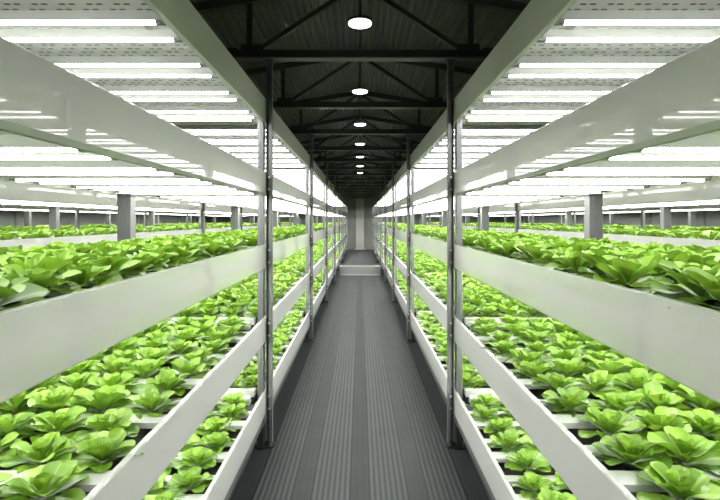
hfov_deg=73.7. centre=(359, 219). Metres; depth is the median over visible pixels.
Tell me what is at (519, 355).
lettuce
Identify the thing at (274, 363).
lettuce
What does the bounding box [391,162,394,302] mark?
support pole
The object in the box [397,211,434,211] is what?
light
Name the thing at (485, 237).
lettuce
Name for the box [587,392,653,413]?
lettuce
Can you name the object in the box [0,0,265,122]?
tray
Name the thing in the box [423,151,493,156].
light
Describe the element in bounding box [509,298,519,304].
lettuce
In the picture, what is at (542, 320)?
lettuce
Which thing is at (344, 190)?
roof truss
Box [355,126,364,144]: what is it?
ceiling lamp
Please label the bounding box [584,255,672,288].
lettuce
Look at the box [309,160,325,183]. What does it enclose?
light
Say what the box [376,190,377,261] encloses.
support pole
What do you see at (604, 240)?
lettuce
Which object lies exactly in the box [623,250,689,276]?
lettuce
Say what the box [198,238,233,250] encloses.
lettuce
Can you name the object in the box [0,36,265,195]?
tray
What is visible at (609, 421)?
lettuce
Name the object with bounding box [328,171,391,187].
roof truss
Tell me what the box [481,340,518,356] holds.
lettuce
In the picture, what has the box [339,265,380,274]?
step
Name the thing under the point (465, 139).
light
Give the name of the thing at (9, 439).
lettuce
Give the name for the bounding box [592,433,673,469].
lettuce
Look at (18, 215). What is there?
pilaster
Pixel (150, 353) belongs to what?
lettuce
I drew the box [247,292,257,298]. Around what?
lettuce
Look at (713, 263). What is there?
lettuce
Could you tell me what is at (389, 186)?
tray
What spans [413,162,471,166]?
light
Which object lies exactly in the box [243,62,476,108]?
roof truss
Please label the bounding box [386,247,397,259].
tray
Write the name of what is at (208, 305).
lettuce
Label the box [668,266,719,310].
lettuce
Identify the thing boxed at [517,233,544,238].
lettuce
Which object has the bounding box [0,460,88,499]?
lettuce
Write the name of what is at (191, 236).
lettuce
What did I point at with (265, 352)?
lettuce
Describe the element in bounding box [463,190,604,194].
light
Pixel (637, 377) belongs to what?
lettuce
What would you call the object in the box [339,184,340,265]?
support pole
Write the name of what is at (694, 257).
lettuce
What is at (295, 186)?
light
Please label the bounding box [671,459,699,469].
lettuce
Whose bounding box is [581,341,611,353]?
lettuce
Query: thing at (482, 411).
lettuce
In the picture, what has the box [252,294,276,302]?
lettuce
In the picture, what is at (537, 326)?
lettuce
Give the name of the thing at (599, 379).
lettuce
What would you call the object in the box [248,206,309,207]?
light
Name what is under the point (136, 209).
light
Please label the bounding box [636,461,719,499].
lettuce
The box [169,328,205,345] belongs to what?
lettuce
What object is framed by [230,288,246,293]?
lettuce
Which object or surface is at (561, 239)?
lettuce
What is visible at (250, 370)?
lettuce
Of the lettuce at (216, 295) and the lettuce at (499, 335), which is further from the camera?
the lettuce at (216, 295)
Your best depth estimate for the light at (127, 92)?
2.95 m
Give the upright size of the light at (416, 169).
0.049 m
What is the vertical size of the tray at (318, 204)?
0.191 m
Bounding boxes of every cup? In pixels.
[31,493,56,499]
[97,456,114,469]
[185,486,192,493]
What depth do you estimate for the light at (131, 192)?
3.48 m
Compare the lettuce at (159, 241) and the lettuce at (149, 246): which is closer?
the lettuce at (149, 246)
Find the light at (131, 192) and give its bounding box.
[115,190,256,194]
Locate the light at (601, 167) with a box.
[543,160,719,174]
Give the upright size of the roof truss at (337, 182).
0.654 m
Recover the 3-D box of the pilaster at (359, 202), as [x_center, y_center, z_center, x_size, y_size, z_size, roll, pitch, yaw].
[0.000,-0.022,29.190,0.600,3.660,0.120,0,0,0]
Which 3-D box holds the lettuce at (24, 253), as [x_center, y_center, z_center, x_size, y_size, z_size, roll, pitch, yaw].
[-1.466,0.194,2.058,0.270,0.128,0.261,0,0,-6]
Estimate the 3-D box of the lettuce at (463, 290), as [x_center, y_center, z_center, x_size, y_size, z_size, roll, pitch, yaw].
[1.149,0.772,5.152,0.227,0.089,0.253,0,0,-14]
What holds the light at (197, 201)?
attached to the rack at (42, 100)
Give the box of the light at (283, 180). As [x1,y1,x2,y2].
[283,180,321,181]
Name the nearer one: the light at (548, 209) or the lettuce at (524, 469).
the lettuce at (524, 469)
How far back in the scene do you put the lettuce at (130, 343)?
2.91 m
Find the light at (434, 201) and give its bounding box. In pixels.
[430,201,522,202]
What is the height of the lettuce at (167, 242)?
0.145 m
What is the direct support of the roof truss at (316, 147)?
attached to the ceiling
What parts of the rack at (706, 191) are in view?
post, post, post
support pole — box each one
[202,203,204,232]
[240,207,241,229]
[264,59,274,448]
[279,211,280,225]
[309,134,314,341]
[325,162,328,302]
[334,176,336,282]
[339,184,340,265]
[342,190,343,261]
[345,194,345,255]
[347,197,347,251]
[372,197,372,251]
[374,194,374,255]
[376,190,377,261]
[379,184,380,265]
[383,176,385,282]
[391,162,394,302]
[405,134,410,341]
[439,211,440,226]
[445,59,455,448]
[478,207,479,228]
[515,203,517,231]
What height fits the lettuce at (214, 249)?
0.125 m
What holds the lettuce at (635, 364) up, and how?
on the rack at (679, 99)
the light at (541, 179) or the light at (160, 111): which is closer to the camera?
the light at (541, 179)
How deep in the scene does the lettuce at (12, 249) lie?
2.30 m
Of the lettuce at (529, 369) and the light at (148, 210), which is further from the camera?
the light at (148, 210)
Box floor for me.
[228,250,491,499]
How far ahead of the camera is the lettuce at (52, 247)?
2.51 m
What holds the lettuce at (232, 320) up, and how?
on the rack at (42, 100)
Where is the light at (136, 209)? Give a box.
[136,209,171,209]
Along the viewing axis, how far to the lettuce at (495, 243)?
3.16 m
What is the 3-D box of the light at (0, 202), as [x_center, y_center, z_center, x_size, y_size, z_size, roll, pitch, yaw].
[-3.975,-0.220,5.865,0.996,0.049,0.228,0,0,0]
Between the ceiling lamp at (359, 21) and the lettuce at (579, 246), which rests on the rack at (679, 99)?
the lettuce at (579, 246)
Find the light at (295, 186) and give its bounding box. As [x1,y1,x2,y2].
[295,186,325,187]
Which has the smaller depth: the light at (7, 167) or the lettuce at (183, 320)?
the light at (7, 167)
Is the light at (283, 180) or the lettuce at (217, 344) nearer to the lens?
the lettuce at (217, 344)
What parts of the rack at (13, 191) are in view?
post, post, post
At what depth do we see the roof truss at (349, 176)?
20.49 m
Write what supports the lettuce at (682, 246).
on the rack at (679, 99)
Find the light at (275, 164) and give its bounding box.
[248,162,306,166]
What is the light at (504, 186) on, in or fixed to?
attached to the rack at (679, 99)
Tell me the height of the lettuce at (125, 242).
0.133 m
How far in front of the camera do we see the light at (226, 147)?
5.23 m
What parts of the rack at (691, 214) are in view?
post, post, post, post, post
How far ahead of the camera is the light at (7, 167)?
1.90 m
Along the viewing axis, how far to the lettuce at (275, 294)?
4.90 m
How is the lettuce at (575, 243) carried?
on the rack at (679, 99)
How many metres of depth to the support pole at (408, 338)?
7.16 m
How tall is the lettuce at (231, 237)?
0.134 m
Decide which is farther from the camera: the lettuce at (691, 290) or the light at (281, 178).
the light at (281, 178)
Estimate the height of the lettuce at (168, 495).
0.117 m
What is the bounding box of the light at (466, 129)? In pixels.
[445,125,544,134]
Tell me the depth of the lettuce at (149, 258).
2.01 m
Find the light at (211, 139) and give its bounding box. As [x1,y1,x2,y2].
[197,136,283,143]
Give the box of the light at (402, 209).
[402,209,446,209]
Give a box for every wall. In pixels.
[0,210,198,226]
[205,190,514,249]
[521,210,719,226]
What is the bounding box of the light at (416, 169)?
[410,167,454,171]
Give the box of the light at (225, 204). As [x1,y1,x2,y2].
[225,204,301,205]
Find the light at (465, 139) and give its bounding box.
[436,136,522,143]
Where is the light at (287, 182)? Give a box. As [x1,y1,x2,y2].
[287,182,323,183]
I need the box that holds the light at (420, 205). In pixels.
[414,205,484,206]
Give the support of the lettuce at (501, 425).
on the rack at (679, 99)
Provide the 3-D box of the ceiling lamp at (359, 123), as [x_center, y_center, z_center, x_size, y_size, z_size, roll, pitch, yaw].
[0.000,-1.617,6.428,0.162,0.690,0.162,0,0,0]
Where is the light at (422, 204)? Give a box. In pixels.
[418,204,494,205]
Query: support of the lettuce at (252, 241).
on the rack at (42, 100)
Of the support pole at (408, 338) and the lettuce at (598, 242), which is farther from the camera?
the support pole at (408, 338)
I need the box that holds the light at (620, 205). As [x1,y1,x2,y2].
[620,205,674,206]
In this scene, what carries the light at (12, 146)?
attached to the rack at (42, 100)
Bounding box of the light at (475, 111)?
[462,106,581,118]
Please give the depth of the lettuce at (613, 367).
2.46 m
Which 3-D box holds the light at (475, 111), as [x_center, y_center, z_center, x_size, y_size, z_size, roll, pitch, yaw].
[1.275,-0.801,3.578,0.996,0.049,0.228,0,0,0]
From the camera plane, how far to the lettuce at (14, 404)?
2.02 m
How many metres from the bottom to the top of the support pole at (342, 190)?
3.098 m
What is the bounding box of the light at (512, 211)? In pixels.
[512,211,548,211]
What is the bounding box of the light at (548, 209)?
[548,209,583,209]
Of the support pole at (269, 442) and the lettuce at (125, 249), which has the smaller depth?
the lettuce at (125, 249)
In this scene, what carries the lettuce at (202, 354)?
on the rack at (42, 100)
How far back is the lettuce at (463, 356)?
4.68 m
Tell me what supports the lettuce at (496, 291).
on the rack at (679, 99)
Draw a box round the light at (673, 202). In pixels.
[655,202,719,203]
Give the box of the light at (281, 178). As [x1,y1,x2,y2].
[277,177,319,179]
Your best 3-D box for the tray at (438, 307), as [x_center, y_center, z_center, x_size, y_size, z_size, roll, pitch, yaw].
[1.275,0.872,5.494,1.050,0.191,3.333,0,0,0]
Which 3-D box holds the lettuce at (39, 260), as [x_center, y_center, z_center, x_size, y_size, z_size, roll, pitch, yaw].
[-1.073,0.189,1.583,0.292,0.155,0.315,0,0,-40]
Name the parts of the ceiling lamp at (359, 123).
hanging rod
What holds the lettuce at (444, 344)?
on the rack at (679, 99)
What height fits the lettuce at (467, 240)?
0.128 m
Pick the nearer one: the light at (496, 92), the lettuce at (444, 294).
the light at (496, 92)
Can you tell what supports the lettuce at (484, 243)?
on the rack at (679, 99)
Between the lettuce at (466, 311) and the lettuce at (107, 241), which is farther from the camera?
the lettuce at (466, 311)
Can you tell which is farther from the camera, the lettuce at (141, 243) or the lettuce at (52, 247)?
the lettuce at (141, 243)
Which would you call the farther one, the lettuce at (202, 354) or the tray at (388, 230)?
the tray at (388, 230)
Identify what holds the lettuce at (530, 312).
on the rack at (679, 99)
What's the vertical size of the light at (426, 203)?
0.049 m
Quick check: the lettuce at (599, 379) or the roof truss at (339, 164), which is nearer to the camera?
the lettuce at (599, 379)
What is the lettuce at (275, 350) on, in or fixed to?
on the rack at (42, 100)
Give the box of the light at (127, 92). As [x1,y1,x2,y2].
[97,85,241,101]
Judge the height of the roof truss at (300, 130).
0.654 m
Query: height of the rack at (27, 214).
2.775 m
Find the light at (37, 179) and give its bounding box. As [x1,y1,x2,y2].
[8,175,212,183]
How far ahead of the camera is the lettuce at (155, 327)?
3.37 m
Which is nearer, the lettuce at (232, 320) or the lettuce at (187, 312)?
the lettuce at (232, 320)
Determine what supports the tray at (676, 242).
on the rack at (706, 191)
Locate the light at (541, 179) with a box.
[507,175,711,183]
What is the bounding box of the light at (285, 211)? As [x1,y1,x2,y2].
[285,211,322,211]
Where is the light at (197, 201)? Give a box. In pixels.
[197,201,289,202]
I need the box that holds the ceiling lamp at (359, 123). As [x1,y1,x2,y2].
[354,94,365,125]
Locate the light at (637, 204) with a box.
[619,204,701,205]
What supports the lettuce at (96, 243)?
on the rack at (42, 100)
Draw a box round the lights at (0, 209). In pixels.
[0,209,719,215]
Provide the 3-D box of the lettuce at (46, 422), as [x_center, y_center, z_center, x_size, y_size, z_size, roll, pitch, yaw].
[-1.147,0.791,1.828,0.261,0.123,0.267,0,0,6]
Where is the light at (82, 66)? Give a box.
[41,56,217,77]
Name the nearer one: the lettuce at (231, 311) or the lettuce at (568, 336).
the lettuce at (568, 336)
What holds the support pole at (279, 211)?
on the floor
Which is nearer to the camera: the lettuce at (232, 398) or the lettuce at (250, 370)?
the lettuce at (232, 398)
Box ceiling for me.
[189,0,530,185]
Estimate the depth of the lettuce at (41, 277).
1.40 m
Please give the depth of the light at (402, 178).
9.10 m
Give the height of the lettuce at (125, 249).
0.152 m
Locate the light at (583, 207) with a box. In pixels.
[583,207,643,207]
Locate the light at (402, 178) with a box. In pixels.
[400,177,442,179]
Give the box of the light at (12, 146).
[0,134,116,159]
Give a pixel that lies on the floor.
(360, 410)
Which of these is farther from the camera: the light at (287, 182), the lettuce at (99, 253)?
the light at (287, 182)
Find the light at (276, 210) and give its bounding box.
[276,210,321,210]
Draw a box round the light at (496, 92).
[478,85,622,101]
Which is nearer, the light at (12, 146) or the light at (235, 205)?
the light at (12, 146)
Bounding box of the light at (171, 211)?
[171,211,207,211]
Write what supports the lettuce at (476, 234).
on the rack at (679, 99)
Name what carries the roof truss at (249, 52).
attached to the ceiling
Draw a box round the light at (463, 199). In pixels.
[438,198,540,200]
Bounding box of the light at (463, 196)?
[446,194,562,198]
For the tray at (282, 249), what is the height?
0.191 m
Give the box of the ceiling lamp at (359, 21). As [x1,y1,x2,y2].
[348,0,371,28]
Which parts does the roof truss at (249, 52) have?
web post, gusset plate, gusset plate, web post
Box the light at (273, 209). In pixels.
[273,209,317,209]
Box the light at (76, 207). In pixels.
[76,207,136,207]
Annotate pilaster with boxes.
[14,211,705,226]
[355,190,364,249]
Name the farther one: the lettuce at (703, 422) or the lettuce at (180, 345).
the lettuce at (180, 345)
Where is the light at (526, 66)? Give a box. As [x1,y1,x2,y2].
[502,56,678,77]
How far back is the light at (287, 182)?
10.14 m
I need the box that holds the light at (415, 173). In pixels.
[405,172,446,174]
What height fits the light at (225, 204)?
0.049 m
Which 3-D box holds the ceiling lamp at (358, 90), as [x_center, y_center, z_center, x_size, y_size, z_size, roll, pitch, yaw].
[0.000,-1.617,4.774,0.162,0.690,0.162,0,0,0]
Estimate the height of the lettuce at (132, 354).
0.108 m
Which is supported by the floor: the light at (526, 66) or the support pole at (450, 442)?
the support pole at (450, 442)
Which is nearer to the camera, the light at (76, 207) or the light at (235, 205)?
the light at (235, 205)
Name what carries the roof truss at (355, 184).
attached to the ceiling
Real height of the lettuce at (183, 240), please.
0.146 m
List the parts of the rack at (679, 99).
post, post, post, post, post, rail, post, post, rail, post, post, rail, post, post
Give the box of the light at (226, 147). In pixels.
[213,144,290,150]
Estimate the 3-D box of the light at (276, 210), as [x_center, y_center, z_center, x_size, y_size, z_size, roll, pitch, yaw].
[-1.275,-0.220,10.252,0.996,0.049,0.228,0,0,0]
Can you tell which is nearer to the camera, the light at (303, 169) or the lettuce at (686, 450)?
the lettuce at (686, 450)
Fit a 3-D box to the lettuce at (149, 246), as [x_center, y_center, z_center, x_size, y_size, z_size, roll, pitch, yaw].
[-1.077,0.191,2.467,0.292,0.143,0.270,0,0,14]
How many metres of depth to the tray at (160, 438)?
1.92 m
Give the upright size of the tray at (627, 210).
0.191 m
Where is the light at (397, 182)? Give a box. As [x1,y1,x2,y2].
[396,182,432,183]
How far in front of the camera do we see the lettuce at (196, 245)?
2.68 m
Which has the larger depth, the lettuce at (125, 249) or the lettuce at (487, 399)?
the lettuce at (487, 399)
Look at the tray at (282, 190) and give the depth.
4.90 m
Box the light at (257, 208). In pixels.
[257,208,313,208]
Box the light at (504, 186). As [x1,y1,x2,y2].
[483,184,648,189]
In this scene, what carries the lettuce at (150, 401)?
on the rack at (42, 100)
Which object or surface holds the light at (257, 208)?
attached to the rack at (42, 100)
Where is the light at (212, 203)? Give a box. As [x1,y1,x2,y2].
[212,203,293,203]
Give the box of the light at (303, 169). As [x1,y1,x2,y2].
[265,167,309,171]
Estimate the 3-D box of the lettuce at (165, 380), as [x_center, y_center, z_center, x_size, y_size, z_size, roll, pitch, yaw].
[-0.919,0.788,2.283,0.225,0.121,0.250,0,0,35]
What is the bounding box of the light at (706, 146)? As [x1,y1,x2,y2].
[603,134,719,159]
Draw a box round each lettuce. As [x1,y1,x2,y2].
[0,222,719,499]
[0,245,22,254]
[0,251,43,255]
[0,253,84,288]
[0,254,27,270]
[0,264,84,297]
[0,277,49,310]
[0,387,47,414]
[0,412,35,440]
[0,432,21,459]
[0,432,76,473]
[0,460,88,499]
[11,246,47,253]
[15,386,88,420]
[16,405,88,441]
[25,373,61,393]
[26,247,78,258]
[37,245,64,249]
[44,241,83,247]
[47,372,99,390]
[48,247,97,253]
[50,250,98,282]
[50,260,122,288]
[55,243,104,250]
[60,359,103,375]
[69,285,92,288]
[69,384,139,418]
[73,407,139,441]
[73,428,143,472]
[77,256,146,278]
[86,372,144,398]
[87,241,114,245]
[89,355,137,377]
[90,244,148,256]
[93,249,128,260]
[98,239,117,243]
[101,337,143,355]
[106,242,143,248]
[109,240,127,244]
[111,349,141,365]
[121,357,170,380]
[122,252,167,272]
[126,238,147,239]
[127,240,147,243]
[127,347,179,368]
[127,388,180,418]
[132,331,147,342]
[133,247,188,271]
[136,336,174,351]
[137,370,190,398]
[138,240,178,248]
[138,241,157,245]
[141,321,169,334]
[142,243,174,270]
[144,329,174,341]
[145,239,171,243]
[145,491,180,499]
[147,235,173,240]
[162,339,200,356]
[164,466,213,496]
[165,246,203,261]
[166,316,196,328]
[167,324,198,335]
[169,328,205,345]
[171,243,213,262]
[171,357,210,378]
[173,235,196,238]
[173,241,206,252]
[174,237,201,243]
[174,306,200,316]
[175,446,216,472]
[182,348,218,365]
[187,315,221,331]
[189,236,221,240]
[190,320,219,335]
[193,431,234,453]
[195,306,219,316]
[198,233,221,238]
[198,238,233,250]
[198,297,213,306]
[198,338,231,355]
[198,417,235,437]
[199,242,235,256]
[199,300,222,313]
[201,328,235,347]
[212,291,228,299]
[212,297,231,306]
[214,402,249,420]
[215,291,236,302]
[217,392,249,408]
[218,307,245,316]
[218,315,249,328]
[218,324,246,335]
[219,300,246,311]
[221,233,246,245]
[223,238,244,250]
[225,236,248,250]
[228,232,254,236]
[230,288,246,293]
[230,290,245,297]
[231,293,254,302]
[235,298,252,306]
[239,237,265,245]
[239,374,265,391]
[240,366,265,379]
[241,306,265,320]
[243,302,265,312]
[246,287,257,292]
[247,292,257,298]
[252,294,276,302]
[254,352,277,363]
[255,358,277,369]
[265,288,281,293]
[265,341,284,348]
[265,347,284,355]
[273,233,283,240]
[273,291,284,298]
[435,341,454,351]
[435,347,454,356]
[437,232,454,240]
[438,292,454,298]
[442,357,465,369]
[443,294,466,302]
[446,352,467,364]
[454,236,480,246]
[454,302,477,312]
[454,306,478,316]
[454,365,476,379]
[454,372,481,388]
[462,288,475,292]
[462,290,474,298]
[464,232,486,235]
[464,293,487,302]
[464,296,486,306]
[468,238,503,251]
[468,317,499,330]
[470,393,501,410]
[470,404,498,421]
[471,323,497,336]
[472,290,492,294]
[474,237,504,245]
[475,306,499,316]
[478,302,499,313]
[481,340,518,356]
[481,418,516,437]
[482,293,506,302]
[483,330,516,344]
[485,232,502,236]
[486,296,507,306]
[488,240,520,254]
[488,240,524,256]
[490,289,506,298]
[490,429,527,453]
[495,305,525,316]
[496,301,522,311]
[497,236,519,239]
[499,315,532,331]
[499,322,531,335]
[500,233,517,237]
[504,449,550,473]
[505,238,524,240]
[505,349,544,368]
[508,242,552,262]
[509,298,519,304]
[512,238,548,250]
[512,359,555,381]
[512,472,554,499]
[516,243,558,263]
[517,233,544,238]
[517,330,550,343]
[518,303,547,317]
[518,341,551,356]
[520,321,561,337]
[522,465,533,473]
[526,318,547,324]
[531,237,546,242]
[531,372,587,398]
[533,247,593,271]
[538,487,577,499]
[539,386,590,416]
[542,346,589,367]
[543,250,603,272]
[544,235,566,239]
[545,239,574,249]
[547,242,597,259]
[547,318,556,326]
[548,331,585,343]
[549,357,588,378]
[550,238,581,242]
[551,337,585,353]
[553,321,579,334]
[571,242,619,250]
[571,370,621,398]
[572,237,608,243]
[573,332,593,346]
[576,255,656,282]
[578,355,632,385]
[578,407,644,438]
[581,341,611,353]
[581,349,617,362]
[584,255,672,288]
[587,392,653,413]
[588,246,645,266]
[591,240,618,244]
[591,243,619,250]
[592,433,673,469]
[612,241,642,245]
[613,367,665,392]
[614,242,640,246]
[617,245,650,253]
[617,357,657,374]
[621,406,695,438]
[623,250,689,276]
[627,247,685,257]
[628,382,689,413]
[634,242,674,248]
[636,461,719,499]
[641,426,719,475]
[649,261,719,288]
[650,261,719,306]
[651,245,690,250]
[653,373,689,400]
[662,250,719,272]
[665,247,702,253]
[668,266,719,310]
[670,408,719,440]
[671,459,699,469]
[672,384,719,413]
[685,244,719,252]
[697,250,719,262]
[706,260,719,266]
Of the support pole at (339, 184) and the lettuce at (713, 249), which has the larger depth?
the support pole at (339, 184)
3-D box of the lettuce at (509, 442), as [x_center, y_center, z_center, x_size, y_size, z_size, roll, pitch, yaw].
[0.912,1.374,2.935,0.246,0.114,0.240,0,0,36]
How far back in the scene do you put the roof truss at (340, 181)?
22.16 m
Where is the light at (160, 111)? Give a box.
[138,106,257,118]
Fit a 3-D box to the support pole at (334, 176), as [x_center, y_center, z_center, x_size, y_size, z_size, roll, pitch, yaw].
[-0.724,0.259,13.852,0.093,3.098,0.093,0,0,0]
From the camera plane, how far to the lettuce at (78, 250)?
2.22 m
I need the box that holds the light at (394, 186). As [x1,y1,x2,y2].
[394,186,424,187]
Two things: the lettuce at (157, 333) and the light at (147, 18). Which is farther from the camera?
the lettuce at (157, 333)
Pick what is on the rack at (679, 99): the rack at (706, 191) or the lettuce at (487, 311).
the lettuce at (487, 311)
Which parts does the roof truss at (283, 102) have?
web post, gusset plate, gusset plate, web post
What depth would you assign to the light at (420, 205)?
6.81 m
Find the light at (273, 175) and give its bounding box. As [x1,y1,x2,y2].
[273,175,316,177]
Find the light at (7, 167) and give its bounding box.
[0,160,176,174]
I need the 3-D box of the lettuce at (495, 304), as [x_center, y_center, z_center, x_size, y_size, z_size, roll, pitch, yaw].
[1.151,0.776,4.250,0.214,0.092,0.228,0,0,0]
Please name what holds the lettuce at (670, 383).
on the rack at (679, 99)
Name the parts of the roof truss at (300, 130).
web post, gusset plate, gusset plate, web post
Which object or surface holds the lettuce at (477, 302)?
on the rack at (679, 99)
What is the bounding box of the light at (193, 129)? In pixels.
[175,125,274,134]
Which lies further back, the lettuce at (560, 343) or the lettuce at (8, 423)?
the lettuce at (560, 343)
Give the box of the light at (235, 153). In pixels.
[226,151,296,156]
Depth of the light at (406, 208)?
8.24 m
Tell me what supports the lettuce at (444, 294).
on the rack at (679, 99)
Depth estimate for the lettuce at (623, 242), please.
2.90 m
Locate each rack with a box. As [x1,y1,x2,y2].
[0,0,346,499]
[0,181,298,248]
[0,204,250,231]
[373,0,719,499]
[421,181,719,247]
[469,204,719,231]
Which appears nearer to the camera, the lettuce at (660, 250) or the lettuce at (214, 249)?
the lettuce at (660, 250)
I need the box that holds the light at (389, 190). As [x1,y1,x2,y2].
[388,190,417,191]
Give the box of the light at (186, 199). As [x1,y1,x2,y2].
[179,198,281,200]
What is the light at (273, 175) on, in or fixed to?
attached to the rack at (42, 100)
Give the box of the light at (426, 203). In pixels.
[426,203,507,203]
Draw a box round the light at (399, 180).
[398,180,436,181]
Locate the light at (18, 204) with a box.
[18,204,100,205]
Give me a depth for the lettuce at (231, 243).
3.36 m
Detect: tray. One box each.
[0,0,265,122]
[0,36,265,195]
[0,181,298,216]
[0,204,250,216]
[0,223,298,248]
[0,244,265,403]
[0,317,265,499]
[136,176,309,206]
[147,390,265,499]
[167,272,309,330]
[171,109,309,167]
[224,311,309,404]
[237,233,309,263]
[245,196,325,210]
[273,255,325,279]
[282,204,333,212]
[288,282,325,316]
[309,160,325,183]
[313,229,325,243]
[318,267,333,285]
[321,247,333,259]
[325,180,333,192]
[328,227,333,235]
[386,180,394,192]
[386,204,437,212]
[386,227,391,235]
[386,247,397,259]
[386,267,402,284]
[394,196,474,210]
[394,229,418,243]
[394,255,430,279]
[394,282,431,316]
[410,109,548,167]
[410,176,583,206]
[410,233,481,263]
[410,272,551,330]
[410,311,495,404]
[421,181,719,216]
[421,223,719,247]
[454,0,719,122]
[454,36,719,195]
[454,244,719,403]
[454,317,719,499]
[454,390,575,499]
[469,204,719,216]
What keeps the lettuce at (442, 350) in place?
on the rack at (679, 99)
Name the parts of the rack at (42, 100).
post, post, rail, post, post, rail, post, post, rail, post, post, post, post, post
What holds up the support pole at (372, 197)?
on the floor
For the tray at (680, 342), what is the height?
0.191 m
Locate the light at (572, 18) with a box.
[537,10,719,42]
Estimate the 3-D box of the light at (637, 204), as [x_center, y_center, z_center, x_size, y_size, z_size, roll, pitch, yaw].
[3.975,-0.220,6.390,0.996,0.049,0.228,0,0,0]
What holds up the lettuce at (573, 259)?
on the rack at (679, 99)
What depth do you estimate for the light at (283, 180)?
9.62 m
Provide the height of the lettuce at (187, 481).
0.119 m
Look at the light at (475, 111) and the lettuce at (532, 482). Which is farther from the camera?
the light at (475, 111)
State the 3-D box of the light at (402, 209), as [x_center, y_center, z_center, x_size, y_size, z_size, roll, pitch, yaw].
[1.275,-0.220,9.203,0.996,0.049,0.228,0,0,0]
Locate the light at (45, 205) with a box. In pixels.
[45,205,99,206]
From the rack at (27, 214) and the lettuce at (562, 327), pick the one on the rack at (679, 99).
the lettuce at (562, 327)
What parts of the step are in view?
tread plate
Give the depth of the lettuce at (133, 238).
3.62 m
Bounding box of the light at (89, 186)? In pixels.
[71,184,236,189]
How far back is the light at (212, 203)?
5.77 m
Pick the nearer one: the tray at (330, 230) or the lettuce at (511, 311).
the lettuce at (511, 311)
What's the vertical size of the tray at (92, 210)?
0.191 m
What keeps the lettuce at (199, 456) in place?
on the rack at (42, 100)
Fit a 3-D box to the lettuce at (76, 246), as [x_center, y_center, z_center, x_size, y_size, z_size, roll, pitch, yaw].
[-1.450,0.192,2.482,0.294,0.146,0.318,0,0,-20]
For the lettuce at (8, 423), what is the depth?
1.81 m
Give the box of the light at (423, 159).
[418,157,481,162]
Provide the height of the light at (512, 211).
0.049 m
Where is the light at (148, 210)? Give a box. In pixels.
[148,210,189,210]
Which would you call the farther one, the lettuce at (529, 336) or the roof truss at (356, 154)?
the roof truss at (356, 154)
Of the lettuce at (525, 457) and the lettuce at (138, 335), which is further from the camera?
the lettuce at (138, 335)
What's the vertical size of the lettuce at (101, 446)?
0.122 m
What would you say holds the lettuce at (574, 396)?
on the rack at (679, 99)
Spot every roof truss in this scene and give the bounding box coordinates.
[191,0,528,61]
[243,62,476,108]
[274,91,445,134]
[288,115,431,150]
[299,135,420,161]
[307,144,412,169]
[315,153,404,175]
[322,162,397,180]
[323,166,396,183]
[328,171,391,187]
[336,176,383,189]
[337,181,382,191]
[341,181,378,193]
[341,184,378,195]
[344,190,375,196]
[344,190,375,198]
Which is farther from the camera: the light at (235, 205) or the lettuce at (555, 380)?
the light at (235, 205)
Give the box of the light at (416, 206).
[410,206,471,207]
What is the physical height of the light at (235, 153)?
0.049 m
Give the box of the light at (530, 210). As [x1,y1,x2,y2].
[530,210,571,210]
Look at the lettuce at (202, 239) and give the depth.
3.32 m
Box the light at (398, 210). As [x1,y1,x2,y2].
[398,210,443,210]
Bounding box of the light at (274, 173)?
[273,172,314,174]
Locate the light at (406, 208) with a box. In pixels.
[406,208,462,208]
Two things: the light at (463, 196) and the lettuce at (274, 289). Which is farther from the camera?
the lettuce at (274, 289)
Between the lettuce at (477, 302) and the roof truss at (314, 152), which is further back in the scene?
the roof truss at (314, 152)
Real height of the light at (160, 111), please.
0.049 m
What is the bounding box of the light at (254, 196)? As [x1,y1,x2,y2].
[157,194,273,198]
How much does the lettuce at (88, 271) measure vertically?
0.120 m
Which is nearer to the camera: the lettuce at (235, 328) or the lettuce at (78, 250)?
the lettuce at (78, 250)
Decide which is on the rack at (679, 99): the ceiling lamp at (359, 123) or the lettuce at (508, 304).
the lettuce at (508, 304)
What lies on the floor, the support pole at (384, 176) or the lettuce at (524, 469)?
the support pole at (384, 176)
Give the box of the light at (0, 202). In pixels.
[0,202,64,203]
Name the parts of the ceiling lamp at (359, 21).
hanging rod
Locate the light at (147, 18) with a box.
[0,10,182,42]
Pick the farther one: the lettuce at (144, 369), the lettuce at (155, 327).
the lettuce at (155, 327)
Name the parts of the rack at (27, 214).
post, post, post, post, post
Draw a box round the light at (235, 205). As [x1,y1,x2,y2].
[235,205,305,206]
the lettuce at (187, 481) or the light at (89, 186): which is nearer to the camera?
the lettuce at (187, 481)
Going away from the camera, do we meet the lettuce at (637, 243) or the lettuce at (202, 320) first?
the lettuce at (637, 243)
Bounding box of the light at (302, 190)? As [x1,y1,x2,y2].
[302,190,331,191]
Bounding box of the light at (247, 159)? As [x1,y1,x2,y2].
[238,157,301,162]
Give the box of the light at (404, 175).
[403,175,446,177]
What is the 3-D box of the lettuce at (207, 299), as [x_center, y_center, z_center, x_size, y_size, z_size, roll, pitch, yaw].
[-1.460,0.778,4.511,0.262,0.102,0.252,0,0,-9]
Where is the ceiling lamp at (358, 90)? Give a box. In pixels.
[352,29,367,93]
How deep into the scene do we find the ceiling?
5.08 m
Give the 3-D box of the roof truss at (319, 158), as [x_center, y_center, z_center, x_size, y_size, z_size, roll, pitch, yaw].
[0.000,-1.604,10.500,18.855,0.654,0.090,0,0,0]
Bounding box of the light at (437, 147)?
[429,144,506,150]
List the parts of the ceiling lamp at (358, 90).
hanging rod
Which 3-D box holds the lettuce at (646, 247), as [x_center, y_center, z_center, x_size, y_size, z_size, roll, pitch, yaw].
[1.296,0.191,2.262,0.280,0.146,0.306,0,0,35]

